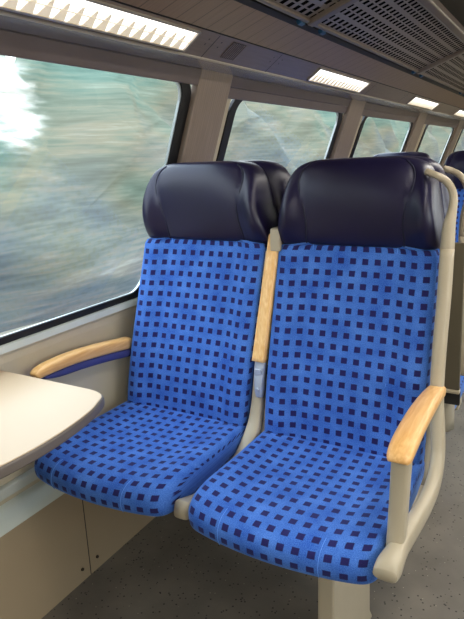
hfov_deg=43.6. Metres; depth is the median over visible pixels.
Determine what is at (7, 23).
trim
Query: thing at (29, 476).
trim
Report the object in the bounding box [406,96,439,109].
ceiling lamp
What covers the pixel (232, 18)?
ceiling
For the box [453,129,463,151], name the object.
window
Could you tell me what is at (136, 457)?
seat cushion
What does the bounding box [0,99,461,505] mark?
wall
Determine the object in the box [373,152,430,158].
seat
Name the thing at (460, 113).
ceiling lamp
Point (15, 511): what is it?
trim
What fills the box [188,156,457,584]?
seat
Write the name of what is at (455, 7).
ceiling
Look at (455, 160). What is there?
seat
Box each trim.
[0,15,463,120]
[0,29,201,84]
[0,297,137,354]
[0,467,37,501]
[0,480,63,536]
[110,0,461,108]
[177,69,232,162]
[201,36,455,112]
[228,76,463,128]
[330,99,365,158]
[403,113,427,151]
[441,121,463,167]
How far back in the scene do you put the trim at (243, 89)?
2.76 m
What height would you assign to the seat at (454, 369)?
0.910 m
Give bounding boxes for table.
[0,370,104,478]
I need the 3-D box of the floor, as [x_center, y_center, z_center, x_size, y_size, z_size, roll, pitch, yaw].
[2.152,0.360,3.916,2.900,0.050,11.900,6,17,29]
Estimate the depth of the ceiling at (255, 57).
2.01 m
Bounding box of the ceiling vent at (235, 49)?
[220,42,246,59]
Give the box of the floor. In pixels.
[42,392,463,618]
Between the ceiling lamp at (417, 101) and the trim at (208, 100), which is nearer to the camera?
the trim at (208, 100)
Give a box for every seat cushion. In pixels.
[34,401,246,516]
[188,430,424,584]
[455,375,463,408]
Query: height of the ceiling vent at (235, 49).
0.038 m
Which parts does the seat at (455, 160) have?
backrest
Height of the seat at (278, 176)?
0.914 m
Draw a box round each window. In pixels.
[0,55,463,332]
[0,82,190,344]
[216,99,342,160]
[349,116,412,157]
[416,124,453,163]
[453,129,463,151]
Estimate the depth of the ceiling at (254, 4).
2.08 m
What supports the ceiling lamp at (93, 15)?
attached to the ceiling at (255, 57)
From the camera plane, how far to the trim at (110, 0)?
1.78 m
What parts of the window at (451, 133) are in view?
frame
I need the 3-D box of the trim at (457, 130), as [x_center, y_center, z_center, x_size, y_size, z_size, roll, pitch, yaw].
[2.411,-1.692,6.554,0.315,0.818,0.250,6,17,29]
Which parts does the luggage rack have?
rack panel, rack panel, rail, rack panel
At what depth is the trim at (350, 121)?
3.35 m
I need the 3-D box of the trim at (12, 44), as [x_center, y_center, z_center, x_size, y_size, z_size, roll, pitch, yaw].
[-0.964,-0.364,0.496,0.038,0.053,3.452,6,17,29]
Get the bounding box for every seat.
[30,161,282,516]
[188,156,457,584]
[208,160,290,398]
[353,156,463,431]
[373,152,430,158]
[443,150,463,241]
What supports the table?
attached to the wall
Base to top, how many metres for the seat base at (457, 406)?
1.110 m
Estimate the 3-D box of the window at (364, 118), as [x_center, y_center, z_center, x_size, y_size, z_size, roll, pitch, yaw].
[1.040,-1.022,4.266,0.272,0.735,1.330,6,17,29]
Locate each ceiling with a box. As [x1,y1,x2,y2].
[0,0,463,117]
[116,0,463,108]
[234,0,463,96]
[439,0,463,26]
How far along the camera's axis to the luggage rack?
2.20 m
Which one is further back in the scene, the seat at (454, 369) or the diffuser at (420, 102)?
the diffuser at (420, 102)
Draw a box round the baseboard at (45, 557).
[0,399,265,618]
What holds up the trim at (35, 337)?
attached to the wall
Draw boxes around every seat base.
[174,251,417,618]
[417,396,461,498]
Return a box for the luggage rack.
[256,0,463,95]
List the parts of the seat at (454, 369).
grab handle, frame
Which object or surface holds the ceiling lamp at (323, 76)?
attached to the ceiling at (255, 57)
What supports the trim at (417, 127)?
attached to the wall
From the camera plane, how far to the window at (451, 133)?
6.26 m
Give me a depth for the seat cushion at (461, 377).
2.17 m
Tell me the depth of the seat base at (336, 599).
1.58 m
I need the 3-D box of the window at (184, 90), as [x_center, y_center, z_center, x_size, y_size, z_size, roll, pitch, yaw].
[-0.631,-0.224,1.421,0.282,0.765,1.622,6,17,29]
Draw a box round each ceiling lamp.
[0,0,200,51]
[306,67,370,92]
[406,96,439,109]
[453,109,463,117]
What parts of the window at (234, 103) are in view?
frame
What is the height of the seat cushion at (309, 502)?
0.100 m
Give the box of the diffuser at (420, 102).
[413,97,437,108]
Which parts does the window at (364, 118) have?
frame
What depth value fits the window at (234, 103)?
2.28 m
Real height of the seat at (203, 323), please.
0.914 m
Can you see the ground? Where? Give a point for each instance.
(19, 328)
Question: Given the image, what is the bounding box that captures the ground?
[0,319,49,335]

